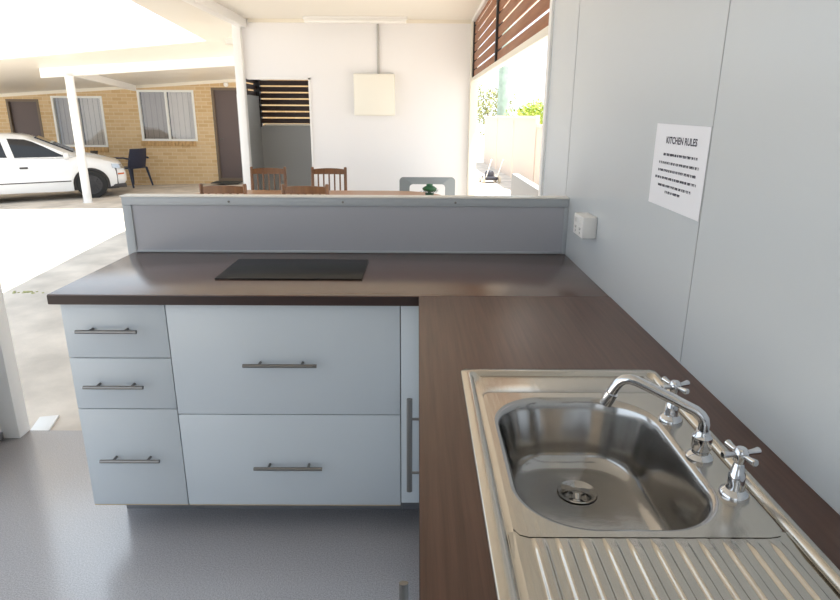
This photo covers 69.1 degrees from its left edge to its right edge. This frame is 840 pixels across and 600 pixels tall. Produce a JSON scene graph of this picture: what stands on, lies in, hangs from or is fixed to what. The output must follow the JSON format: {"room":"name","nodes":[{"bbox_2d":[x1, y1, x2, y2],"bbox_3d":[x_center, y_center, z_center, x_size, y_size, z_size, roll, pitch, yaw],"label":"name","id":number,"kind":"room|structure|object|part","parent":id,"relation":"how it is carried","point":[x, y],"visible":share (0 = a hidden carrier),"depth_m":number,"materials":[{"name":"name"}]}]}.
{"room":"outdoor kitchen","nodes":[
{"label":"outdoor kitchen","id":0,"kind":"room"},
{"bbox_2d":[0,38,235,93],"bbox_3d":[-7.174,-4.497,12.149,10.500,0.939,5.900,0,17,0],"label":"carport roof","id":1,"kind":"structure","parent":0,"point":[19,73],"depth_m":10.81,"materials":[{"name":"white"}]},
{"bbox_2d":[39,56,234,77],"bbox_3d":[-4.456,-4.271,11.075,4.870,0.487,0.100,0,17,0],"label":"beam","id":2,"kind":"structure","parent":1,"relation":"attached to","point":[222,61],"depth_m":11.04,"materials":[{"name":"white paint"}]},
{"bbox_2d":[0,80,309,184],"bbox_3d":[-7.439,-4.033,15.179,12.000,3.500,0.230,0,17,0],"label":"brick wall","id":3,"kind":"structure","parent":0,"point":[197,164],"depth_m":15.04,"materials":[{"name":"beige brick"}]},
{"bbox_2d":[5,99,43,136],"bbox_3d":[-9.664,-3.853,15.149,0.790,2.150,0.120,0,17,0],"label":"door","id":4,"kind":"structure","parent":3,"relation":"in","point":[24,115],"depth_m":14.96,"materials":[{"name":"brown wood"}]},
{"bbox_2d":[50,96,108,151],"bbox_3d":[-8.352,-4.334,15.062,1.270,1.325,0.255,0,17,0],"label":"window","id":5,"kind":"structure","parent":3,"relation":"in","point":[91,112],"depth_m":15.05,"materials":[{"name":"grey glass"}]},
{"bbox_2d":[55,98,74,144],"bbox_3d":[-8.633,-4.400,15.058,0.543,1.200,0.018,0,17,0],"label":"blind","id":6,"kind":"object","parent":5,"relation":"attached to","point":[62,106],"depth_m":15.05,"materials":[{"name":"grey fabric"}]},
{"bbox_3d":[-8.357,-3.726,15.132,1.266,0.120,0.035,0,17,0],"label":"brick sill","id":7,"kind":"part","parent":5,"relation":"part of","materials":[{"name":"beige brick"}]},
{"bbox_2d":[80,98,105,144],"bbox_3d":[-8.038,-4.397,15.060,0.543,1.200,0.018,0,17,0],"label":"blind","id":8,"kind":"object","parent":5,"relation":"attached to","point":[90,108],"depth_m":15.06,"materials":[{"name":"white fabric"}]},
{"bbox_2d":[74,75,136,90],"bbox_3d":[-6.662,-4.644,12.931,0.080,0.287,3.705,-2,17,-7],"label":"trim","id":9,"kind":"structure","parent":3,"relation":"attached to","point":[96,78],"depth_m":13.05,"materials":[{"name":"white paint"}]},
{"bbox_2d":[0,79,235,96],"bbox_3d":[-7.182,-5.117,14.714,10.500,0.752,0.030,0,17,0],"label":"crown molding","id":10,"kind":"structure","parent":3,"relation":"attached to","point":[226,80],"depth_m":14.71,"materials":[{"name":"beige"}]},
{"bbox_2d":[136,90,197,145],"bbox_3d":[-6.186,-4.471,15.026,1.400,1.320,0.255,0,17,0],"label":"window","id":11,"kind":"structure","parent":3,"relation":"in","point":[168,118],"depth_m":15.02,"materials":[{"name":"silver metal"}]},
{"bbox_2d":[141,92,168,138],"bbox_3d":[-6.500,-4.537,15.022,0.608,1.195,0.018,0,17,0],"label":"blind","id":12,"kind":"object","parent":11,"relation":"attached to","point":[153,108],"depth_m":15.02,"materials":[{"name":"grey fabric"}]},
{"bbox_3d":[-6.213,-3.865,15.095,1.351,0.120,0.035,0,17,0],"label":"brick sill","id":13,"kind":"part","parent":11,"relation":"part of","materials":[{"name":"beige brick"}]},
{"bbox_2d":[168,92,195,138],"bbox_3d":[-5.840,-4.534,15.025,0.608,1.195,0.018,0,17,0],"label":"blind","id":14,"kind":"object","parent":11,"relation":"attached to","point":[180,108],"depth_m":15.02,"materials":[{"name":"white fabric"}]},
{"bbox_2d":[211,88,247,180],"bbox_3d":[-4.608,-4.066,15.098,0.900,2.240,0.120,0,17,0],"label":"door","id":15,"kind":"structure","parent":3,"relation":"in","point":[224,100],"depth_m":15.09,"materials":[{"name":"brown wood"}]},
{"bbox_2d":[131,0,231,41],"bbox_3d":[-2.575,-2.317,3.809,1.350,0.080,12.250,0,17,0],"label":"ceiling","id":16,"kind":"structure","parent":0,"point":[202,24],"depth_m":7.11,"materials":[{"name":"white paint"}]},
{"bbox_2d":[0,430,418,599],"bbox_3d":[-0.714,1.291,0.808,2.620,0.060,4.400,0,17,0],"label":"floor","id":17,"kind":"structure","parent":0,"point":[56,543],"depth_m":2.13,"materials":[{"name":"concrete"}]},
{"bbox_2d":[60,305,205,508],"bbox_3d":[-0.980,0.347,2.320,0.332,0.865,0.617,0,17,0],"label":"base cabinet","id":18,"kind":"object","parent":17,"relation":"on","point":[121,359],"visible":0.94,"depth_m":2.04,"materials":[{"name":"grey"}]},
{"bbox_3d":[-0.993,0.098,1.941,0.192,0.012,0.036,0,17,0],"label":"handle","id":19,"kind":"part","parent":18,"relation":"part of","materials":[{"name":"silver metal"}]},
{"bbox_3d":[-0.998,0.282,1.997,0.194,0.012,0.036,0,17,0],"label":"handle","id":20,"kind":"part","parent":18,"relation":"part of","materials":[{"name":"silver metal"}]},
{"bbox_3d":[-0.977,0.099,1.969,0.330,0.181,0.016,0,17,0],"label":"drawer","id":21,"kind":"part","parent":18,"relation":"part of","materials":[{"name":"grey laminate"}]},
{"bbox_3d":[-0.978,0.274,2.023,0.330,0.180,0.016,0,17,0],"label":"drawer","id":22,"kind":"part","parent":18,"relation":"part of","materials":[{"name":"grey"}]},
{"bbox_3d":[-0.982,0.543,2.076,0.200,0.012,0.036,0,17,0],"label":"handle","id":23,"kind":"part","parent":18,"relation":"part of","materials":[{"name":"silver metal"}]},
{"bbox_3d":[-0.980,0.540,2.103,0.330,0.369,0.016,0,17,0],"label":"drawer","id":24,"kind":"part","parent":18,"relation":"part of","materials":[{"name":"grey laminate"}]},
{"bbox_2d":[165,305,401,508],"bbox_3d":[-0.440,0.349,2.322,0.746,0.865,0.617,0,17,0],"label":"base cabinet","id":25,"kind":"object","parent":17,"relation":"on","point":[280,407],"visible":0.93,"depth_m":2.04,"materials":[{"name":"grey laminate"}]},
{"bbox_3d":[-0.452,0.209,1.976,0.238,0.012,0.036,0,17,0],"label":"handle","id":26,"kind":"part","parent":25,"relation":"part of","materials":[{"name":"silver metal"}]},
{"bbox_3d":[-0.438,0.198,2.001,0.744,0.383,0.016,0,17,0],"label":"drawer","id":27,"kind":"part","parent":25,"relation":"part of","materials":[{"name":"grey laminate"}]},
{"bbox_3d":[-0.449,0.571,2.086,0.232,0.012,0.036,0,17,0],"label":"handle","id":28,"kind":"part","parent":25,"relation":"part of","materials":[{"name":"silver metal"}]},
{"bbox_3d":[-0.440,0.551,2.108,0.744,0.350,0.016,0,17,0],"label":"drawer","id":29,"kind":"part","parent":25,"relation":"part of","materials":[{"name":"grey laminate"}]},
{"bbox_2d":[47,252,608,305],"bbox_3d":[-0.287,-0.090,2.221,1.765,0.034,0.636,0,17,0],"label":"benchtop","id":30,"kind":"object","parent":25,"relation":"on","point":[137,278],"visible":0.88,"depth_m":2.06,"materials":[{"name":"laminate"}]},
{"bbox_2d":[215,259,368,279],"bbox_3d":[-0.451,-0.113,2.227,0.504,0.006,0.294,0,17,0],"label":"cooktop","id":31,"kind":"object","parent":30,"relation":"on","point":[241,269],"visible":1,"depth_m":2.20,"materials":[{"name":"black glass"}]},
{"bbox_2d":[119,194,568,254],"bbox_3d":[-0.303,0.121,2.622,1.791,1.130,0.064,0,17,0],"label":"wall","id":32,"kind":"structure","parent":17,"relation":"on","point":[242,223],"depth_m":2.47,"materials":[{"name":"grey paint"}]},
{"bbox_3d":[-1.176,0.135,2.624,0.036,1.092,0.056,0,17,0],"label":"post","id":33,"kind":"part","parent":32,"relation":"part of","materials":[{"name":"grey paint"}]},
{"bbox_3d":[-0.298,-0.399,2.464,1.787,0.032,0.056,0,17,0],"label":"rail","id":34,"kind":"part","parent":32,"relation":"part of","materials":[{"name":"grey paint"}]},
{"bbox_3d":[-0.288,-0.199,2.506,1.736,0.008,0.020,0,17,0],"label":"rail","id":35,"kind":"part","parent":32,"relation":"part of","materials":[{"name":"grey metal"}]},
{"bbox_2d":[401,306,418,508],"bbox_3d":[0.264,0.347,2.343,0.657,0.865,0.580,0,17,0],"label":"base cabinet","id":36,"kind":"object","parent":17,"relation":"on","point":[409,314],"visible":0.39,"depth_m":2.03,"materials":[{"name":"grey laminate"}]},
{"bbox_2d":[399,393,593,599],"bbox_3d":[0.277,0.738,1.060,0.637,0.864,2.098,0,17,0],"label":"base cabinet","id":37,"kind":"object","parent":17,"relation":"on","point":[403,585],"visible":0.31,"depth_m":2.00,"materials":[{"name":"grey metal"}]},
{"bbox_3d":[-0.014,0.721,1.248,0.056,0.345,0.012,0,17,0],"label":"handle","id":38,"kind":"part","parent":37,"relation":"part of","materials":[{"name":"silver metal"}]},
{"bbox_3d":[-0.016,0.485,2.023,0.056,0.345,0.012,0,17,0],"label":"handle","id":39,"kind":"part","parent":37,"relation":"part of","materials":[{"name":"silver metal"}]},
{"bbox_2d":[419,296,839,599],"bbox_3d":[0.299,0.316,0.898,0.601,0.034,2.134,0,17,0],"label":"benchtop","id":40,"kind":"object","parent":37,"relation":"on","point":[457,333],"visible":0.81,"depth_m":1.24,"materials":[{"name":"laminate"}]},
{"bbox_2d":[460,369,839,599],"bbox_3d":[0.305,0.363,0.924,0.432,0.158,0.936,0,17,0],"label":"sink","id":41,"kind":"object","parent":40,"relation":"in","point":[657,525],"visible":0.98,"depth_m":0.97,"materials":[{"name":"silver metal"}]},
{"bbox_3d":[0.291,0.321,1.047,0.308,0.138,0.412,0,17,0],"label":"bowl","id":42,"kind":"part","parent":41,"relation":"part of","materials":[{"name":"silver metal"}]},
{"bbox_2d":[600,374,713,464],"bbox_3d":[0.399,0.192,1.030,0.191,0.120,0.043,11,20,30],"label":"spout","id":43,"kind":"object","parent":41,"relation":"on","point":[701,441],"visible":1,"depth_m":1.00,"materials":[{"name":"silver metal"}]},
{"bbox_2d":[658,376,689,425],"bbox_3d":[0.465,0.185,1.121,0.050,0.080,0.050,8,18,24],"label":"tap","id":44,"kind":"object","parent":41,"relation":"on","point":[670,416],"visible":0.79,"depth_m":1.11,"materials":[{"name":"silver metal"}]},
{"bbox_3d":[0.465,0.161,1.114,0.050,0.030,0.050,8,18,24],"label":"cross handle","id":45,"kind":"part","parent":44,"relation":"part of","materials":[{"name":"silver metal"}]},
{"bbox_2d":[718,439,761,503],"bbox_3d":[0.468,0.253,0.900,0.050,0.080,0.050,11,20,32],"label":"tap","id":46,"kind":"object","parent":41,"relation":"on","point":[733,490],"visible":1,"depth_m":0.89,"materials":[{"name":"silver metal"}]},
{"bbox_3d":[0.468,0.229,0.892,0.050,0.030,0.050,11,20,32],"label":"cross handle","id":47,"kind":"part","parent":46,"relation":"part of","materials":[{"name":"silver metal"}]},
{"bbox_2d":[225,38,232,45],"bbox_3d":[-1.261,-3.073,7.388,1.900,0.060,0.970,0,17,0],"label":"ceiling","id":48,"kind":"structure","parent":0,"point":[229,41],"depth_m":6.92,"materials":[{"name":"beige paint"}]},
{"bbox_2d":[236,94,264,189],"bbox_3d":[-2.109,-1.676,7.763,0.060,1.760,0.880,0,17,0],"label":"wall","id":49,"kind":"structure","parent":0,"point":[253,101],"depth_m":7.71,"materials":[{"name":"grey paint"}]},
{"bbox_2d":[0,149,510,430],"bbox_3d":[-12.443,-1.896,14.023,54.000,1.650,52.000,0,17,0],"label":"ground","id":50,"kind":"structure","parent":0,"point":[49,241],"depth_m":6.62,"materials":[{"name":"concrete"}]},
{"bbox_2d":[12,291,43,293],"bbox_3d":[-3.253,-0.072,5.332,0.627,0.011,0.092,0,17,0],"label":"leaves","id":51,"kind":"object","parent":50,"relation":"on","point":[13,292],"visible":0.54,"depth_m":5.31,"materials":[{"name":"beige"}]},
{"bbox_2d":[31,415,58,429],"bbox_3d":[-1.885,0.626,3.059,0.090,0.012,0.180,-4,17,-14],"label":"slab","id":52,"kind":"object","parent":50,"relation":"on","point":[44,422],"depth_m":3.07,"materials":[{"name":"white concrete"}]},
{"bbox_2d":[0,132,126,197],"bbox_3d":[-8.318,-2.719,12.427,4.171,1.375,1.870,-9,19,-26],"label":"car","id":53,"kind":"object","parent":50,"relation":"on","point":[29,163],"visible":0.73,"depth_m":12.06,"materials":[{"name":"white paint"}]},
{"bbox_2d":[63,152,69,159],"bbox_3d":[-7.003,-2.852,12.081,0.110,0.146,0.150,-9,19,-26],"label":"mirror","id":54,"kind":"object","parent":53,"relation":"attached to","point":[66,156],"depth_m":12.04,"materials":[{"name":"white paint"}]},
{"bbox_2d":[64,75,92,202],"bbox_3d":[-6.368,-2.967,11.393,0.170,2.293,0.170,0,17,0],"label":"post","id":55,"kind":"object","parent":50,"relation":"on","point":[69,80],"visible":1,"depth_m":11.33,"materials":[{"name":"white metal"}]},
{"bbox_2d":[113,148,153,187],"bbox_3d":[-6.970,-3.203,14.753,0.635,0.905,0.720,6,18,17],"label":"armchair","id":56,"kind":"object","parent":50,"relation":"on","point":[136,159],"visible":0.81,"depth_m":14.55,"materials":[{"name":"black plastic"}]},
{"bbox_3d":[-7.086,-3.241,14.429,0.555,0.272,0.079,6,18,17],"label":"armrest","id":57,"kind":"part","parent":56,"relation":"part of","materials":[{"name":"black plastic"}]},
{"bbox_3d":[-6.841,-2.884,14.480,0.144,0.455,0.094,6,18,17],"label":"leg","id":58,"kind":"part","parent":56,"relation":"part of","materials":[{"name":"black plastic"}]},
{"bbox_3d":[-7.007,-3.204,14.765,0.497,0.032,0.573,6,18,17],"label":"seat","id":59,"kind":"part","parent":56,"relation":"part of","materials":[{"name":"black plastic"}]},
{"bbox_3d":[-6.750,-3.401,14.619,0.176,0.445,0.573,6,18,17],"label":"backrest","id":60,"kind":"part","parent":56,"relation":"part of","materials":[{"name":"black plastic"}]},
{"bbox_3d":[-6.658,-3.050,15.028,0.153,0.455,0.061,-3,17,-11],"label":"leg","id":61,"kind":"part","parent":56,"relation":"part of","materials":[{"name":"black plastic"}]},
{"bbox_2d":[199,183,246,193],"bbox_3d":[-1.584,-0.530,5.227,0.400,0.966,0.462,0,17,0],"label":"dining chair","id":62,"kind":"object","parent":50,"relation":"on","point":[217,189],"visible":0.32,"depth_m":4.88,"materials":[{"name":"brown wood"}]},
{"bbox_3d":[-1.758,-0.475,5.044,0.036,0.966,0.070,0,17,0],"label":"post","id":63,"kind":"part","parent":62,"relation":"part of","materials":[{"name":"brown wood"}]},
{"bbox_3d":[-1.581,-0.887,4.896,0.330,0.063,0.038,0,17,0],"label":"rail","id":64,"kind":"part","parent":62,"relation":"part of","materials":[{"name":"brown wood"}]},
{"bbox_3d":[-1.408,-0.474,5.046,0.036,0.966,0.070,0,17,0],"label":"post","id":65,"kind":"part","parent":62,"relation":"part of","materials":[{"name":"brown wood"}]},
{"bbox_2d":[211,181,242,183],"bbox_3d":[-4.728,-2.890,14.980,0.670,0.020,0.470,0,17,0],"label":"door mat","id":66,"kind":"object","parent":50,"relation":"on","point":[215,182],"visible":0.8,"depth_m":14.83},
{"bbox_2d":[250,167,286,189],"bbox_3d":[-1.607,-0.894,6.425,0.400,0.966,0.462,-1,17,-3],"label":"dining chair","id":67,"kind":"object","parent":50,"relation":"on","point":[257,171],"visible":0.28,"depth_m":6.50,"materials":[{"name":"brown wood"}]},
{"bbox_3d":[-1.791,-0.947,6.597,0.036,0.966,0.070,-1,17,-3],"label":"post","id":68,"kind":"part","parent":67,"relation":"part of","materials":[{"name":"brown wood"}]},
{"bbox_3d":[-1.615,-1.375,6.500,0.330,0.063,0.038,-1,17,-3],"label":"rail","id":69,"kind":"part","parent":67,"relation":"part of","materials":[{"name":"brown wood"}]},
{"bbox_3d":[-1.442,-0.951,6.615,0.036,0.966,0.070,-1,17,-3],"label":"post","id":70,"kind":"part","parent":67,"relation":"part of","materials":[{"name":"brown wood"}]},
{"bbox_2d":[281,184,328,194],"bbox_3d":[-0.924,-0.527,5.229,0.400,0.966,0.462,0,17,0],"label":"dining chair","id":71,"kind":"object","parent":50,"relation":"on","point":[305,190],"visible":0.3,"depth_m":4.89,"materials":[{"name":"brown wood"}]},
{"bbox_3d":[-1.098,-0.472,5.047,0.036,0.966,0.070,0,17,0],"label":"post","id":72,"kind":"part","parent":71,"relation":"part of","materials":[{"name":"brown wood"}]},
{"bbox_3d":[-0.921,-0.885,4.899,0.330,0.063,0.038,0,17,0],"label":"rail","id":73,"kind":"part","parent":71,"relation":"part of","materials":[{"name":"brown wood"}]},
{"bbox_3d":[-0.748,-0.471,5.048,0.036,0.966,0.070,0,17,0],"label":"post","id":74,"kind":"part","parent":71,"relation":"part of","materials":[{"name":"brown wood"}]},
{"bbox_2d":[195,190,438,194],"bbox_3d":[-0.991,-0.599,5.815,2.450,0.763,1.020,0,17,0],"label":"dining table","id":75,"kind":"object","parent":50,"relation":"on","point":[331,192],"visible":0.04,"depth_m":6.00,"materials":[{"name":"brown wood"}]},
{"bbox_2d":[420,184,437,194],"bbox_3d":[0.098,-0.992,5.574,0.163,0.140,0.156,14,22,38],"label":"plant","id":76,"kind":"object","parent":75,"relation":"on","point":[428,188],"visible":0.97,"depth_m":5.53,"materials":[{"name":"green plant"}]},
{"bbox_2d":[311,167,346,189],"bbox_3d":[-0.972,-0.891,6.427,0.400,0.966,0.462,0,17,0],"label":"dining chair","id":77,"kind":"object","parent":50,"relation":"on","point":[318,171],"visible":0.28,"depth_m":6.50,"materials":[{"name":"brown wood"}]},
{"bbox_3d":[-1.147,-0.947,6.608,0.036,0.966,0.070,0,17,0],"label":"post","id":78,"kind":"part","parent":77,"relation":"part of","materials":[{"name":"wood"}]},
{"bbox_3d":[-0.970,-1.372,6.503,0.330,0.063,0.038,0,17,0],"label":"rail","id":79,"kind":"part","parent":77,"relation":"part of","materials":[{"name":"brown wood"}]},
{"bbox_3d":[-0.797,-0.945,6.610,0.036,0.966,0.070,0,17,0],"label":"post","id":80,"kind":"part","parent":77,"relation":"part of","materials":[{"name":"brown wood"}]},
{"bbox_2d":[399,177,454,194],"bbox_3d":[0.074,-0.911,6.668,0.620,0.884,0.530,0,17,0],"label":"plastic chair","id":81,"kind":"object","parent":50,"relation":"on","point":[404,182],"visible":0.23,"depth_m":6.35,"materials":[{"name":"grey plastic"}]},
{"bbox_2d":[479,159,502,182],"bbox_3d":[1.806,-3.247,15.333,0.446,0.621,0.932,-2,17,-8],"label":"lawn mower","id":82,"kind":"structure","parent":50,"relation":"on","point":[489,175],"depth_m":15.39,"materials":[{"name":"grey metal"}]},
{"bbox_2d":[483,115,499,168],"bbox_3d":[2.556,-5.751,22.204,0.080,1.850,4.180,0,17,0],"label":"fence panel","id":83,"kind":"object","parent":50,"relation":"on","point":[491,122],"visible":0.68,"depth_m":22.01,"materials":[{"name":"beige metal"}]},
{"bbox_3d":[2.561,-5.152,20.233,0.080,1.850,0.060,0,17,0],"label":"post","id":84,"kind":"part","parent":83,"relation":"part of","materials":[{"name":"beige"}]},
{"bbox_2d":[477,83,515,135],"bbox_3d":[2.898,-7.651,25.950,2.098,3.374,1.965,0,17,0],"label":"tree","id":85,"kind":"object","parent":50,"relation":"on","point":[486,112],"visible":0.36,"depth_m":25.59,"materials":[{"name":"green plant"}]},
{"bbox_2d":[497,24,512,115],"bbox_3d":[3.059,-9.427,21.600,0.460,9.600,0.460,0,17,0],"label":"utility pole","id":86,"kind":"object","parent":50,"relation":"on","point":[503,102],"visible":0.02,"depth_m":21.97,"materials":[{"name":"white"}]},
{"bbox_2d":[496,115,516,177],"bbox_3d":[2.566,-4.629,18.495,0.080,1.860,3.530,0,17,0],"label":"fence panel","id":87,"kind":"object","parent":50,"relation":"on","point":[505,134],"visible":0.73,"depth_m":18.29,"materials":[{"name":"beige metal"}]},
{"bbox_3d":[2.573,-5.479,18.257,0.065,0.065,3.490,0,17,0],"label":"rail","id":88,"kind":"part","parent":87,"relation":"part of","materials":[{"name":"beige"}]},
{"bbox_3d":[2.570,-4.125,16.835,0.080,1.860,0.060,0,17,0],"label":"post","id":89,"kind":"part","parent":87,"relation":"part of","materials":[{"name":"beige"}]},
{"bbox_2d":[504,98,543,123],"bbox_3d":[4.113,-5.806,21.221,2.527,2.367,2.194,-6,18,-21],"label":"shrub","id":90,"kind":"object","parent":50,"relation":"on","point":[532,110],"visible":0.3,"depth_m":20.80,"materials":[{"name":"green plant"}]},
{"bbox_2d":[511,173,538,195],"bbox_3d":[1.637,-1.168,8.351,0.120,0.685,4.650,0,17,0],"label":"wall","id":91,"kind":"structure","parent":50,"relation":"on","point":[520,185],"depth_m":9.47,"materials":[{"name":"grey paint"}]},
{"bbox_2d":[512,115,539,182],"bbox_3d":[2.575,-3.628,15.193,0.080,1.865,3.330,0,17,0],"label":"fence panel","id":92,"kind":"object","parent":50,"relation":"on","point":[525,129],"visible":0.72,"depth_m":14.87,"materials":[{"name":"beige metal"}]},
{"bbox_3d":[2.582,-4.481,14.955,0.065,0.065,3.290,0,17,0],"label":"rail","id":93,"kind":"part","parent":92,"relation":"part of","materials":[{"name":"beige"}]},
{"bbox_3d":[2.579,-3.153,13.629,0.080,1.865,0.060,0,17,0],"label":"post","id":94,"kind":"part","parent":92,"relation":"part of","materials":[{"name":"beige"}]},
{"bbox_2d":[535,124,541,184],"bbox_3d":[2.582,-2.656,12.296,0.080,1.690,2.740,0,17,0],"label":"fence panel","id":95,"kind":"object","parent":50,"relation":"on","point":[539,136],"visible":0.13,"depth_m":13.28,"materials":[{"name":"beige metal"}]},
{"bbox_2d":[261,125,311,189],"bbox_3d":[-1.381,-1.620,8.210,1.520,1.400,0.060,0,17,0],"label":"wall","id":96,"kind":"structure","parent":0,"point":[289,147],"depth_m":8.08,"materials":[{"name":"grey paint"}]},
{"bbox_2d":[246,79,309,126],"bbox_3d":[-1.374,-2.597,7.506,1.520,0.920,0.880,0,17,0],"label":"slatted screen","id":97,"kind":"object","parent":96,"relation":"on","point":[256,86],"visible":0.35,"depth_m":7.89,"materials":[{"name":"black wood"}]},
{"bbox_3d":[-2.097,-2.711,7.866,0.075,0.920,0.080,0,17,0],"label":"post","id":98,"kind":"part","parent":97,"relation":"part of","materials":[{"name":"black metal"}]},
{"bbox_3d":[-1.317,-2.295,8.003,1.400,0.023,0.085,0,17,0],"label":"rail","id":99,"kind":"part","parent":97,"relation":"part of","materials":[{"name":"beige wood"}]},
{"bbox_2d":[242,19,470,194],"bbox_3d":[-0.706,-1.932,7.187,2.580,2.520,0.080,0,17,0],"label":"wall","id":100,"kind":"structure","parent":0,"point":[427,134],"depth_m":7.01,"materials":[{"name":"white paint"}]},
{"bbox_2d":[231,24,251,189],"bbox_3d":[-2.040,-1.937,7.109,0.090,2.560,0.100,0,17,0],"label":"post","id":101,"kind":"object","parent":100,"relation":"attached to","point":[241,89],"depth_m":6.97,"materials":[{"name":"white paint"}]},
{"bbox_2d":[247,77,314,185],"bbox_3d":[-1.615,-1.638,7.269,0.715,1.900,0.100,0,17,0],"label":"trim","id":102,"kind":"structure","parent":100,"relation":"attached to","point":[248,78],"depth_m":6.98,"materials":[{"name":"white paint"}]},
{"bbox_2d":[248,19,471,23],"bbox_3d":[-0.659,-3.095,6.776,2.500,0.035,0.030,0,17,0],"label":"trim","id":103,"kind":"structure","parent":100,"relation":"attached to","point":[249,20],"depth_m":6.76,"materials":[{"name":"beige"}]},
{"bbox_2d":[353,74,394,115],"bbox_3d":[-0.518,-2.338,6.961,0.464,0.450,0.118,0,17,0],"label":"meter box","id":104,"kind":"object","parent":100,"relation":"attached to","point":[374,94],"visible":1,"depth_m":6.90,"materials":[{"name":"white metal"}]},
{"bbox_2d":[377,24,379,73],"bbox_3d":[-0.470,-2.824,6.859,0.026,0.580,0.026,0,17,0],"label":"conduit","id":105,"kind":"object","parent":100,"relation":"attached to","point":[378,64],"visible":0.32,"depth_m":6.86,"materials":[{"name":"grey plastic"}]},
{"bbox_2d":[467,22,479,194],"bbox_3d":[0.610,-1.909,7.135,0.090,2.520,0.200,0,17,0],"label":"trim","id":106,"kind":"structure","parent":100,"relation":"attached to","point":[473,90],"depth_m":7.02,"materials":[{"name":"beige paint"}]},
{"bbox_2d":[213,0,538,21],"bbox_3d":[-0.427,-1.828,2.412,3.060,0.080,9.280,0,17,0],"label":"ceiling","id":107,"kind":"structure","parent":0,"point":[248,9],"depth_m":6.06,"materials":[{"name":"beige paint"}]},
{"bbox_2d":[182,0,246,27],"bbox_3d":[-1.967,-1.769,2.394,0.100,0.140,9.220,0,17,0],"label":"beam","id":108,"kind":"structure","parent":107,"relation":"attached to","point":[211,7],"depth_m":5.92,"materials":[{"name":"white paint"}]},
{"bbox_2d":[303,16,406,23],"bbox_3d":[-0.698,-3.022,6.584,1.120,0.065,0.090,0,17,0],"label":"light","id":109,"kind":"object","parent":107,"relation":"attached to","point":[307,19],"visible":1,"depth_m":6.55,"materials":[{"name":"white paint"}]},
{"bbox_2d":[304,19,405,23],"bbox_3d":[-0.698,-3.008,6.588,1.100,0.036,0.090,0,17,0],"label":"diffuser","id":110,"kind":"object","parent":109,"relation":"attached to","point":[344,21],"depth_m":6.55,"materials":[{"name":"white plastic"}]},
{"bbox_2d":[472,0,549,81],"bbox_3d":[0.614,-2.154,4.740,0.054,0.660,4.250,0,17,0],"label":"screen","id":111,"kind":"object","parent":107,"relation":"hanging from","point":[536,35],"visible":0.91,"depth_m":4.32,"materials":[{"name":"brown wood"}]},
{"bbox_3d":[0.611,-2.784,6.746,0.050,0.620,0.045,0,17,0],"label":"post","id":112,"kind":"part","parent":111,"relation":"part of","materials":[{"name":"black"}]},
{"bbox_3d":[0.615,-2.173,4.734,0.050,0.620,0.050,0,17,0],"label":"post","id":113,"kind":"part","parent":111,"relation":"part of","materials":[{"name":"black"}]},
{"bbox_3d":[0.612,-1.857,4.828,0.053,0.042,4.245,0,17,0],"label":"rail","id":114,"kind":"part","parent":111,"relation":"part of","materials":[{"name":"beige wood"}]},
{"bbox_2d":[543,0,839,514],"bbox_3d":[0.642,0.046,0.632,0.081,2.560,4.780,0,17,0],"label":"wall","id":115,"kind":"structure","parent":0,"point":[745,296],"depth_m":1.19,"materials":[{"name":"grey paint"}]},
{"bbox_2d":[472,0,491,21],"bbox_3d":[0.622,-2.445,4.660,0.090,0.035,4.265,0,17,0],"label":"trim","id":116,"kind":"structure","parent":115,"relation":"attached to","point":[484,2],"depth_m":5.98,"materials":[{"name":"white paint"}]},
{"bbox_2d":[538,0,554,195],"bbox_3d":[0.636,-0.657,2.945,0.104,2.560,0.055,0,17,0],"label":"trim","id":117,"kind":"structure","parent":115,"relation":"attached to","point":[552,2],"depth_m":2.84,"materials":[{"name":"white paint"}]},
{"bbox_2d":[573,212,596,238],"bbox_3d":[0.570,-0.259,2.118,0.054,0.072,0.120,0,17,0],"label":"power outlet","id":118,"kind":"object","parent":115,"relation":"attached to","point":[585,224],"visible":1,"depth_m":2.07,"materials":[{"name":"white plastic"}]},
{"bbox_2d":[648,123,711,221],"bbox_3d":[0.598,-0.307,1.425,0.001,0.200,0.300,0,17,0],"label":"notice sheet","id":119,"kind":"object","parent":115,"relation":"attached to","point":[680,157],"visible":1,"depth_m":1.40,"materials":[{"name":"white paper"}]},
{"bbox_2d":[655,153,698,196],"bbox_3d":[0.598,-0.292,1.432,0.001,0.094,0.238,0,17,0],"label":"print","id":120,"kind":"object","parent":119,"relation":"attached to","point":[676,174],"depth_m":1.42,"materials":[{"name":"grey paper"}]},
{"bbox_3d":[-1.965,0.140,0.413,0.065,2.360,4.320,0,17,0],"label":"wall","id":121,"kind":"structure","parent":0,"visible":0},
{"bbox_2d":[0,282,29,437],"bbox_3d":[-1.886,-0.500,2.519,0.085,2.360,0.080,0,17,0],"label":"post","id":122,"kind":"structure","parent":121,"relation":"attached to","point":[14,423],"depth_m":2.77,"materials":[{"name":"white paint"}]}
]}

